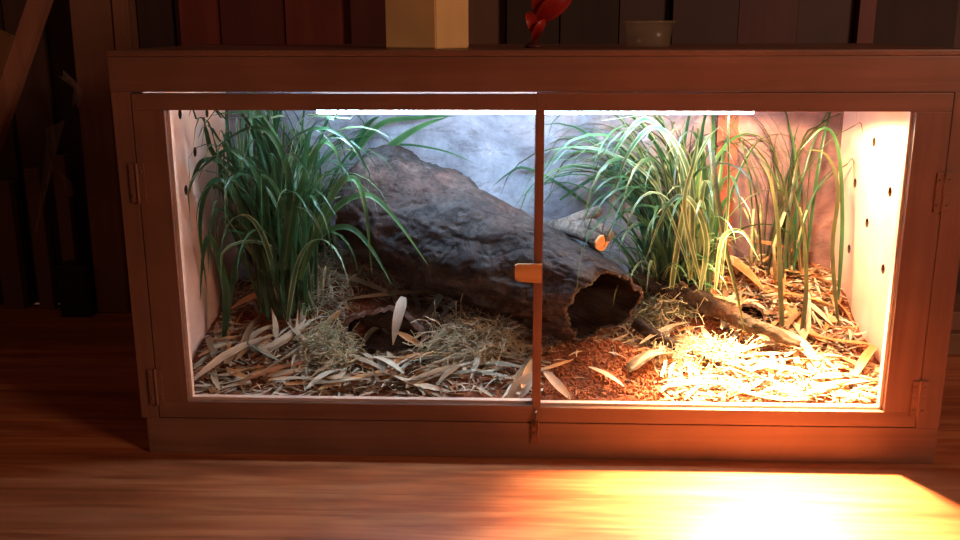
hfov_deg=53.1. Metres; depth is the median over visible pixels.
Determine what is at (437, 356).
bamboo leaf
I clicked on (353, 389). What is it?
bamboo leaf
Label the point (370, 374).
bamboo leaf
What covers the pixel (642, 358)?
bamboo leaf
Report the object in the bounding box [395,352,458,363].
bamboo leaf
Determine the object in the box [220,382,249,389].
bamboo leaf
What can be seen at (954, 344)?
plank
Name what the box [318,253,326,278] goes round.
bamboo leaf
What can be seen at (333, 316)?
bamboo leaf
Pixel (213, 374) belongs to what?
bamboo leaf
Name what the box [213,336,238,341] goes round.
bamboo leaf
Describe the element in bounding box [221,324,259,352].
bamboo leaf
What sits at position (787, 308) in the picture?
bamboo leaf
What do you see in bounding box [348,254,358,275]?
bamboo leaf
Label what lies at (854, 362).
bamboo leaf
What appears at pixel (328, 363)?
bamboo leaf
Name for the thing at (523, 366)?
bamboo leaf
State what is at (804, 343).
bamboo leaf
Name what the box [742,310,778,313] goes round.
bamboo leaf
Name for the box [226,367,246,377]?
bamboo leaf
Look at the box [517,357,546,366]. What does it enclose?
bamboo leaf
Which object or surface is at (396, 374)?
bamboo leaf
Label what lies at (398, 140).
grass plant
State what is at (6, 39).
plywood sheet
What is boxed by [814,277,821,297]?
bamboo leaf
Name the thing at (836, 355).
bamboo leaf
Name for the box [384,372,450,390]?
bamboo leaf
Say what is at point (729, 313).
branch
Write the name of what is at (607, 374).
bamboo leaf
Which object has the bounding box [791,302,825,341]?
bamboo leaf
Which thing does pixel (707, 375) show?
bamboo leaf
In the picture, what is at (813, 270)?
bamboo leaf
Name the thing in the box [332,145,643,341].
log
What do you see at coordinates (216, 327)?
bamboo leaf
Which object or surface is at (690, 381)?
bamboo leaf
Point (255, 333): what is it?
bamboo leaf
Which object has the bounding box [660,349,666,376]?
bamboo leaf
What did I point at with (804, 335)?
bamboo leaf
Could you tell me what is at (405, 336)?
bamboo leaf
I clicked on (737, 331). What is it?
bamboo leaf
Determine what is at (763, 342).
bamboo leaf
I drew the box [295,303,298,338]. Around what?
bamboo leaf
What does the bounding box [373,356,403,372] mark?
bamboo leaf
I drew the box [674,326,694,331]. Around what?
bamboo leaf
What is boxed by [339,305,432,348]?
bark
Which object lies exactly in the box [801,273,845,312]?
bamboo leaf
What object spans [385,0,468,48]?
carton
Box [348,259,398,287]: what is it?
bamboo leaf
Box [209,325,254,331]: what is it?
bamboo leaf
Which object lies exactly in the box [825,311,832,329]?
bamboo leaf
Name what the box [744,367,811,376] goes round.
bamboo leaf
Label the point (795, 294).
bamboo leaf
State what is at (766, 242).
bamboo leaf
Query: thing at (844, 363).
bamboo leaf
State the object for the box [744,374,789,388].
bamboo leaf
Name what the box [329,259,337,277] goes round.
bamboo leaf
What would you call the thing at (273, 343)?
bamboo leaf
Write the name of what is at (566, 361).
bamboo leaf
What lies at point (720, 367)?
bamboo leaf
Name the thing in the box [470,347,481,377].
bamboo leaf
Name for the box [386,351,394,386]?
bamboo leaf
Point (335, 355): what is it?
bamboo leaf
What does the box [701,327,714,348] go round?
bamboo leaf
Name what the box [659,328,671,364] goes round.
bamboo leaf
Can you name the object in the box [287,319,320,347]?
bamboo leaf
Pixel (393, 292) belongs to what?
bamboo leaf
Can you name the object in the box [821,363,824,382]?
bamboo leaf
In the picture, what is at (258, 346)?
bamboo leaf
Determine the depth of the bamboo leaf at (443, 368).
1.51 m
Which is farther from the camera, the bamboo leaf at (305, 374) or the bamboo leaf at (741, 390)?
the bamboo leaf at (305, 374)
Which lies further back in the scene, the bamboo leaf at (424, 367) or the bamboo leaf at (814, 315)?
the bamboo leaf at (814, 315)
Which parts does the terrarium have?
panel, glass door, panel, rail, panel, rail, glass door, panel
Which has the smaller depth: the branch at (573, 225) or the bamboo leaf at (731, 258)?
the branch at (573, 225)
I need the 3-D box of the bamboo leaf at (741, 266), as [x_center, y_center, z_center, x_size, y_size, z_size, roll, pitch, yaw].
[0.469,-0.001,1.752,0.026,0.042,0.135,-7,16,-26]
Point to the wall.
(45, 123)
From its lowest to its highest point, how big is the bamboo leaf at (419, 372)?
0.017 m
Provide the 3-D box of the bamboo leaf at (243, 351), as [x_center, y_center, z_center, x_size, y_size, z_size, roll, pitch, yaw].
[-0.378,0.130,1.602,0.010,0.024,0.078,13,19,41]
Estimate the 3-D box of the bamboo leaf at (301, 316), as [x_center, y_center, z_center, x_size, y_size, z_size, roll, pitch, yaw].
[-0.302,0.064,1.660,0.011,0.069,0.028,6,16,23]
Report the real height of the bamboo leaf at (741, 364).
0.011 m
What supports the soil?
in the terrarium
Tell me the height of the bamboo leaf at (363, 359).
0.017 m
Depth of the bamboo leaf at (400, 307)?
1.56 m
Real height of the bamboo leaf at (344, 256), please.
0.021 m
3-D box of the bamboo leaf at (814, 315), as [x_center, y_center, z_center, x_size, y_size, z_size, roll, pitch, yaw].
[0.580,0.089,1.653,0.005,0.025,0.051,-2,14,-8]
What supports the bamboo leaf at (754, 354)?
on the leaf litter
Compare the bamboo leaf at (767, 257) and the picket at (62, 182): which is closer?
the bamboo leaf at (767, 257)
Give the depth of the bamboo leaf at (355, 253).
1.74 m
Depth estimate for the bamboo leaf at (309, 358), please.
1.57 m
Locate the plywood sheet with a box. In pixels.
[0,29,13,75]
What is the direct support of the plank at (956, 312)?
on the plank at (954, 344)
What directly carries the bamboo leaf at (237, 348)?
on the leaf litter
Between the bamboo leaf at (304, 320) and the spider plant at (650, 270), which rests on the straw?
the spider plant at (650, 270)
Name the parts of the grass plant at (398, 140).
stem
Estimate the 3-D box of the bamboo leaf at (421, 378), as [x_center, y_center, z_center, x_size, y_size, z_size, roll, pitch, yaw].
[-0.138,0.174,1.495,0.117,0.018,0.015,0,14,-1]
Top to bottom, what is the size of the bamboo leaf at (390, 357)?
0.005 m
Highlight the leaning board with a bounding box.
[0,0,53,152]
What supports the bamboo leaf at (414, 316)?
on the leaf litter
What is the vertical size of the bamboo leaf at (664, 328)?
0.015 m
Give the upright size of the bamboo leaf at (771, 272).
0.025 m
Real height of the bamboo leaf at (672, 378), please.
0.010 m
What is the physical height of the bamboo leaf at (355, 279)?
0.037 m
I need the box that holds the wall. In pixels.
[0,0,959,303]
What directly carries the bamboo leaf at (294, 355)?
on the leaf litter
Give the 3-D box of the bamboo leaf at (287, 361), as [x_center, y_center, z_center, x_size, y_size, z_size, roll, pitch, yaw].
[-0.305,0.157,1.540,0.006,0.015,0.052,-8,16,-29]
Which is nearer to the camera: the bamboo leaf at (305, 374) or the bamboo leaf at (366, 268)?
the bamboo leaf at (305, 374)
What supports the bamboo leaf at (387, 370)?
on the leaf litter
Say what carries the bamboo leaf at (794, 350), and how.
on the leaf litter
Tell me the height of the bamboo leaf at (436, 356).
0.017 m
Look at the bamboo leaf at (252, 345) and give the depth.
1.57 m
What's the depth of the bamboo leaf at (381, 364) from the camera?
1.53 m
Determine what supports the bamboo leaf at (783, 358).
on the leaf litter
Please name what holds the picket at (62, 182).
on the floor
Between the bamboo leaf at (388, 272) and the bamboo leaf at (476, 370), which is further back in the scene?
the bamboo leaf at (388, 272)
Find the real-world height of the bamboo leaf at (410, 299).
0.019 m
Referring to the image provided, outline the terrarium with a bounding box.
[106,43,959,463]
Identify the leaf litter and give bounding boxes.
[192,253,880,403]
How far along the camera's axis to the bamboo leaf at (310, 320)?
1.63 m
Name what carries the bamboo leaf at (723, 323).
on the leaf litter
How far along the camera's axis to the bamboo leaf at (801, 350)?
1.56 m
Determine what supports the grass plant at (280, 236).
in the soil
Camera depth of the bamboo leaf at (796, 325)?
1.64 m
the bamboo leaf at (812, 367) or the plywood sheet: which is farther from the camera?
the plywood sheet
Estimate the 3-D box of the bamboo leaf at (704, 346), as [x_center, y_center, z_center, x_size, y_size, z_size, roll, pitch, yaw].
[0.359,0.126,1.585,0.063,0.012,0.010,6,15,22]
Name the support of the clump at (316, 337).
on the leaf litter
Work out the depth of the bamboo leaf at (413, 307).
1.71 m
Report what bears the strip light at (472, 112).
attached to the terrarium
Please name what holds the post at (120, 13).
on the floor
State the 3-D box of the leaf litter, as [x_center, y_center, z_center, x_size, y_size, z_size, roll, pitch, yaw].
[0.089,0.077,1.646,1.124,0.160,0.409,0,14,2]
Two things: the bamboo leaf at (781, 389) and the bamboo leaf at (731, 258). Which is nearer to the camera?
the bamboo leaf at (781, 389)
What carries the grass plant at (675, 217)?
on the soil
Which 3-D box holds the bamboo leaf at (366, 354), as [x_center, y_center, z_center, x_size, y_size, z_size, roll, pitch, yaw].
[-0.187,0.138,1.569,0.012,0.009,0.058,-9,17,-32]
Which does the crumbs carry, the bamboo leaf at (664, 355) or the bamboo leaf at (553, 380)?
the bamboo leaf at (553, 380)
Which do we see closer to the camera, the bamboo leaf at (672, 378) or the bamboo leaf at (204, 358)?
the bamboo leaf at (672, 378)
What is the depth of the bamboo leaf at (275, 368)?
1.53 m
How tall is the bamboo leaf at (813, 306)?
0.034 m
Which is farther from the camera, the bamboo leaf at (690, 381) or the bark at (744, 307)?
the bark at (744, 307)
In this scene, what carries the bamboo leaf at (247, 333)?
on the leaf litter
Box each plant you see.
[187,92,427,336]
[232,110,474,264]
[492,114,805,341]
[599,203,772,307]
[681,112,862,329]
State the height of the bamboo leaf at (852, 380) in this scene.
0.008 m
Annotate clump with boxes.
[287,310,365,375]
[292,238,389,324]
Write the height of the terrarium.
0.608 m
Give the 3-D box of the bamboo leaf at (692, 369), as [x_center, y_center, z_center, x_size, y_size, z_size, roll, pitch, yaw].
[0.335,0.156,1.538,0.011,0.013,0.039,-12,18,-38]
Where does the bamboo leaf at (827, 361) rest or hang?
on the leaf litter
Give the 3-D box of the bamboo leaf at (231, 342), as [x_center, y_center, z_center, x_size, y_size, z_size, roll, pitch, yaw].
[-0.431,0.131,1.606,0.079,0.019,0.010,-5,15,-19]
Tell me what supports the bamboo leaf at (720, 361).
on the leaf litter
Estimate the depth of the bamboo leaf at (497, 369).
1.52 m
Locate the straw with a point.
(640, 313)
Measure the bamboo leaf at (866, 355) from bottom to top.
0.029 m
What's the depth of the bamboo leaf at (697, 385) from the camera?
1.48 m
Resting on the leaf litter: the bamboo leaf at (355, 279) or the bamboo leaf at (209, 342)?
the bamboo leaf at (209, 342)
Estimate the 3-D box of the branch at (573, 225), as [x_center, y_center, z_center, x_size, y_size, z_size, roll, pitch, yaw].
[0.167,-0.075,1.600,0.054,0.067,0.148,-10,18,-35]
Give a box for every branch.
[544,206,613,250]
[628,267,800,346]
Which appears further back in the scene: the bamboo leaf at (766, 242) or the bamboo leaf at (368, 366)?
the bamboo leaf at (766, 242)
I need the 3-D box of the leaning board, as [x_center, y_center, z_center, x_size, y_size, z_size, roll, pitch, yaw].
[-0.985,-0.222,1.913,0.393,0.763,0.030,0,14,2]
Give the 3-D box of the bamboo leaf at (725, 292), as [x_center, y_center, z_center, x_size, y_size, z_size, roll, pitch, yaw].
[0.437,0.037,1.714,0.008,0.021,0.052,3,15,12]
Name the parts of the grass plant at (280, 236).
stem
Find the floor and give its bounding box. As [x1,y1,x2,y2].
[0,304,959,539]
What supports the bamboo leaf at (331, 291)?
on the leaf litter
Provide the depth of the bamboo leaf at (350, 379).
1.50 m
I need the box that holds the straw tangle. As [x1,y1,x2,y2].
[401,294,532,380]
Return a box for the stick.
[631,316,677,349]
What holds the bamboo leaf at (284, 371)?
on the leaf litter
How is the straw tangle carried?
on the leaf litter
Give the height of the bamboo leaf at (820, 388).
0.006 m
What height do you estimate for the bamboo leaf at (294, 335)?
0.027 m
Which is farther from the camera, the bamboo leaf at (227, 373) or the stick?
the stick
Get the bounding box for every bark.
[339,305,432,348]
[741,303,765,321]
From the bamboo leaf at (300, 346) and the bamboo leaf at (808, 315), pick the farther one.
the bamboo leaf at (808, 315)
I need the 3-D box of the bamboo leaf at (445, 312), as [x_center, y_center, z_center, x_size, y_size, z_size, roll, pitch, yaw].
[-0.051,0.066,1.724,0.016,0.016,0.117,6,15,22]
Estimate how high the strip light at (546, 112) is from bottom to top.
0.005 m
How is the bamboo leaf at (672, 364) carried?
on the leaf litter
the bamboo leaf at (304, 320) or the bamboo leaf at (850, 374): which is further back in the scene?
the bamboo leaf at (304, 320)
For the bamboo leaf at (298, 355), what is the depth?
1.56 m
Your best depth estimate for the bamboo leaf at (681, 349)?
1.56 m
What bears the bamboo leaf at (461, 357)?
on the leaf litter
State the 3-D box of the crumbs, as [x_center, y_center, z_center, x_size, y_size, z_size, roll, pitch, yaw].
[0.193,0.155,1.521,0.222,0.071,0.132,0,14,2]
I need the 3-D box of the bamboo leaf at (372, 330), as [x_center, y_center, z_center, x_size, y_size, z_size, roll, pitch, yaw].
[-0.177,0.116,1.633,0.014,0.035,0.091,8,16,30]
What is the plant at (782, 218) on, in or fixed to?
on the soil
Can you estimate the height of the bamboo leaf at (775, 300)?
0.030 m
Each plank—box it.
[948,330,959,354]
[951,293,959,329]
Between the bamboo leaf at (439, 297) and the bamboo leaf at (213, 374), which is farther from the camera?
the bamboo leaf at (439, 297)
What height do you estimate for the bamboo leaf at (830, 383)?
0.013 m
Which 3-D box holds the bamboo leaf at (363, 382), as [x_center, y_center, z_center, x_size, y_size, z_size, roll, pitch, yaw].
[-0.168,0.179,1.498,0.106,0.016,0.011,1,14,3]
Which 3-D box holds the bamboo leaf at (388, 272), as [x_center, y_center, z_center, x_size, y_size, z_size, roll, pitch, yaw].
[-0.172,0.000,1.743,0.012,0.031,0.055,-10,17,-33]
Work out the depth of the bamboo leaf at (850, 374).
1.50 m
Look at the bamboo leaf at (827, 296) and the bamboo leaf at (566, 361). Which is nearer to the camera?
the bamboo leaf at (566, 361)
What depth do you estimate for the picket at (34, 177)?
2.21 m
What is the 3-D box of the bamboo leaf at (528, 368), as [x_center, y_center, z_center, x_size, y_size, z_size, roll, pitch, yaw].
[0.085,0.151,1.517,0.016,0.035,0.112,6,16,24]
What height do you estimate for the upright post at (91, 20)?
0.816 m
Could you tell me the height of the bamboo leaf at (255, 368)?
0.017 m
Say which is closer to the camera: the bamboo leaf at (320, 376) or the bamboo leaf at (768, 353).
the bamboo leaf at (320, 376)
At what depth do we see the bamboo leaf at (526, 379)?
1.48 m
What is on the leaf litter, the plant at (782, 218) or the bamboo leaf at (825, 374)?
the bamboo leaf at (825, 374)
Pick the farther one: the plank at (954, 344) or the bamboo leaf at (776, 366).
the plank at (954, 344)
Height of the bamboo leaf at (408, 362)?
0.014 m
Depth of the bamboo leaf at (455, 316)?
1.68 m
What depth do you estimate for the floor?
1.37 m
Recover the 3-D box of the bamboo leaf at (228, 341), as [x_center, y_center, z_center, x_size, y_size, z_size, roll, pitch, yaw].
[-0.417,0.130,1.597,0.006,0.013,0.053,-6,15,-21]
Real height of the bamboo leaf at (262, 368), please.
0.016 m
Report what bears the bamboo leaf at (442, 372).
on the leaf litter
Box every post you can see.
[69,0,131,312]
[111,0,130,49]
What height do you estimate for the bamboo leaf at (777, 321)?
0.028 m
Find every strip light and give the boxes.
[312,92,535,92]
[316,110,534,113]
[545,111,753,113]
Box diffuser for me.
[316,110,753,113]
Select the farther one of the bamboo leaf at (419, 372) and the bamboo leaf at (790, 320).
the bamboo leaf at (790, 320)
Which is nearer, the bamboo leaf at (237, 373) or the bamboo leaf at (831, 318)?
the bamboo leaf at (237, 373)
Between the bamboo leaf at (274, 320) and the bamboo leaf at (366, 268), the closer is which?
the bamboo leaf at (274, 320)
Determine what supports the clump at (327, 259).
on the leaf litter
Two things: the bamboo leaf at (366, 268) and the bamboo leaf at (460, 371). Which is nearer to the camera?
the bamboo leaf at (460, 371)
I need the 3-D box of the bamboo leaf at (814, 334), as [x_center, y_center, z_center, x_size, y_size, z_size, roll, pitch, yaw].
[0.589,0.113,1.608,0.118,0.007,0.017,8,16,29]
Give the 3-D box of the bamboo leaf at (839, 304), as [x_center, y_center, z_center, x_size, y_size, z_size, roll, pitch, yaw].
[0.635,0.068,1.683,0.012,0.028,0.057,-6,15,-21]
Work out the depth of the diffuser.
1.45 m
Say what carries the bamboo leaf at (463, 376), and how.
on the leaf litter
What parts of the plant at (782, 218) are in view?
stem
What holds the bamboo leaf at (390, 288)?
on the leaf litter
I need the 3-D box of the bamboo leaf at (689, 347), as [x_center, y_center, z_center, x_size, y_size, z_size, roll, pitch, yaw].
[0.364,0.140,1.563,0.063,0.018,0.013,8,16,29]
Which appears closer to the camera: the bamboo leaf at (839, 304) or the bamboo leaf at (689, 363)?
the bamboo leaf at (689, 363)
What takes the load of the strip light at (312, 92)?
attached to the terrarium
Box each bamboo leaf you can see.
[193,350,225,367]
[194,335,272,380]
[198,341,238,356]
[206,337,217,368]
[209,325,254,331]
[209,373,239,385]
[211,369,219,389]
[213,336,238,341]
[214,322,226,349]
[214,372,232,375]
[220,377,247,384]
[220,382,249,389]
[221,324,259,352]
[223,324,272,364]
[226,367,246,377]
[227,339,233,355]
[231,292,256,308]
[231,364,282,374]
[235,336,272,360]
[237,359,316,384]
[241,314,262,348]
[241,333,278,359]
[249,322,303,355]
[249,365,296,375]
[252,338,269,356]
[257,344,271,354]
[259,318,305,357]
[263,344,306,370]
[267,360,311,380]
[267,368,335,376]
[270,306,278,338]
[273,376,339,385]
[285,381,310,384]
[286,325,317,340]
[286,359,296,375]
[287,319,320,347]
[290,348,318,362]
[292,349,302,368]
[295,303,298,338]
[298,357,307,390]
[299,309,306,322]
[299,317,315,332]
[301,351,343,383]
[303,378,374,385]
[306,369,342,388]
[308,341,357,359]
[313,306,346,347]
[317,354,359,361]
[317,369,395,389]
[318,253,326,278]
[320,269,333,296]
[322,272,398,298]
[323,374,343,379]
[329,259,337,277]
[332,249,358,255]
[339,380,401,389]
[340,248,349,269]
[341,386,365,392]
[345,291,432,299]
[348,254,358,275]
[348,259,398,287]
[348,354,394,374]
[354,378,424,388]
[355,352,373,361]
[356,362,373,368]
[359,327,389,348]
[363,373,396,376]
[367,356,403,358]
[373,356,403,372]
[377,359,385,375]
[381,279,396,303]
[381,374,408,378]
[384,268,391,281]
[384,356,436,384]
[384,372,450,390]
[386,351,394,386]
[392,296,406,343]
[394,348,424,372]
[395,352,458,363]
[397,376,463,383]
[398,331,423,346]
[403,356,438,362]
[404,364,472,384]
[406,293,418,306]
[406,359,449,387]
[406,362,470,388]
[407,366,438,374]
[411,299,415,314]
[413,304,443,317]
[417,370,480,380]
[422,294,442,318]
[434,351,496,363]
[436,365,460,385]
[440,303,455,319]
[448,370,512,378]
[454,312,460,328]
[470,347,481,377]
[482,367,509,375]
[483,361,521,367]
[506,359,572,381]
[507,372,531,397]
[513,343,551,382]
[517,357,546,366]
[521,347,548,387]
[543,371,571,399]
[588,366,623,385]
[626,349,673,371]
[640,322,688,343]
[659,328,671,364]
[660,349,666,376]
[661,377,689,380]
[662,380,737,387]
[667,349,687,368]
[669,362,675,376]
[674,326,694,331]
[676,346,689,361]
[677,361,697,369]
[680,362,699,374]
[684,342,713,350]
[688,364,692,379]
[689,347,721,362]
[692,384,703,393]
[696,375,729,377]
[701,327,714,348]
[712,330,738,361]
[715,296,752,310]
[720,361,769,381]
[720,367,753,378]
[721,254,763,288]
[721,295,734,328]
[723,284,727,296]
[724,352,784,356]
[728,341,776,354]
[729,360,761,372]
[730,257,737,274]
[732,388,809,400]
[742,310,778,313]
[742,354,770,358]
[743,379,763,390]
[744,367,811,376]
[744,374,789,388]
[749,360,776,370]
[753,240,791,250]
[758,364,817,374]
[760,385,789,392]
[761,315,786,341]
[763,250,812,260]
[765,292,776,315]
[766,387,800,394]
[768,354,774,383]
[770,264,775,282]
[773,354,785,385]
[775,358,822,360]
[776,292,841,309]
[780,311,801,330]
[781,329,819,364]
[782,268,814,273]
[783,271,792,316]
[785,345,820,356]
[788,262,828,297]
[790,268,817,276]
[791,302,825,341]
[792,322,806,340]
[793,332,808,367]
[795,347,815,365]
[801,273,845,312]
[805,331,868,343]
[806,292,810,334]
[806,386,837,394]
[807,361,816,374]
[811,302,833,325]
[812,294,827,309]
[812,372,847,378]
[813,314,823,331]
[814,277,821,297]
[816,312,836,321]
[817,354,849,358]
[817,356,837,369]
[819,378,878,386]
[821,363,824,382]
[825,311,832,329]
[827,362,850,367]
[830,298,850,320]
[839,357,856,364]
[839,379,872,384]
[841,373,878,380]
[852,343,876,378]
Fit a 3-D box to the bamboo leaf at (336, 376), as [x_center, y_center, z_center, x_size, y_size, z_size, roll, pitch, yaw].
[-0.235,0.170,1.522,0.040,0.006,0.011,-3,14,-10]
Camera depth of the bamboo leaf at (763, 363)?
1.52 m
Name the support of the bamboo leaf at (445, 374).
on the leaf litter
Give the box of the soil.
[192,257,879,403]
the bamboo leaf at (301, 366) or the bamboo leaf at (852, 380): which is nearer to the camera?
the bamboo leaf at (852, 380)
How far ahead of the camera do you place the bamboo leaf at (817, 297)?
1.69 m
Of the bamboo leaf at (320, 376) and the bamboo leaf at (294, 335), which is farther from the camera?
the bamboo leaf at (294, 335)
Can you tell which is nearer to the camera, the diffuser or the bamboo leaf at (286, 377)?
the diffuser
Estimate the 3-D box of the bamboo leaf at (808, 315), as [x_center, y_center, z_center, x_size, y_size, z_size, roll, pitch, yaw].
[0.570,0.074,1.668,0.010,0.051,0.094,4,15,15]
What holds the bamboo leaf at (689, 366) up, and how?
on the leaf litter
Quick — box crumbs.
[541,338,672,401]
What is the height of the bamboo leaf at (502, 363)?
0.009 m
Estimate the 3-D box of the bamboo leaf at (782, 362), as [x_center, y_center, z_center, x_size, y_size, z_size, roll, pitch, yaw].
[0.481,0.158,1.536,0.016,0.022,0.113,5,15,19]
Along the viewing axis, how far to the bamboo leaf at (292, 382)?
1.50 m
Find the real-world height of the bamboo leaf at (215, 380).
0.012 m
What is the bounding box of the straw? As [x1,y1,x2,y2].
[618,278,718,338]
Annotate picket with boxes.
[24,168,58,308]
[51,154,79,261]
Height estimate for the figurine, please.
0.104 m
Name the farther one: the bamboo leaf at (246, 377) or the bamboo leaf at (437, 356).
the bamboo leaf at (437, 356)
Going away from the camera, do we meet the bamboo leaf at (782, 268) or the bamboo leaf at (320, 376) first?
the bamboo leaf at (320, 376)
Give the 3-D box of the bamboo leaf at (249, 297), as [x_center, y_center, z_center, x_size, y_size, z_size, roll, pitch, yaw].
[-0.388,0.053,1.683,0.102,0.035,0.017,-1,14,-3]
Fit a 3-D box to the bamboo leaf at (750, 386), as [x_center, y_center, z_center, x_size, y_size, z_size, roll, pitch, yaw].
[0.426,0.178,1.486,0.059,0.010,0.011,-12,19,-39]
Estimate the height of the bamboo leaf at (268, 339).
0.017 m
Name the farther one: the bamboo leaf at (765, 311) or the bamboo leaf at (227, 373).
the bamboo leaf at (765, 311)
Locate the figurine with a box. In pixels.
[525,0,571,47]
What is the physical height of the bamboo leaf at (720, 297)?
0.020 m
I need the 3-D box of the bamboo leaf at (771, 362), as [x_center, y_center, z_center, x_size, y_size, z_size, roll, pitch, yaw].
[0.462,0.157,1.524,0.010,0.025,0.077,5,15,18]
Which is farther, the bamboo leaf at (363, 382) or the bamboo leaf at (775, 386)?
the bamboo leaf at (363, 382)
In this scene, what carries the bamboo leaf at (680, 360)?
on the leaf litter

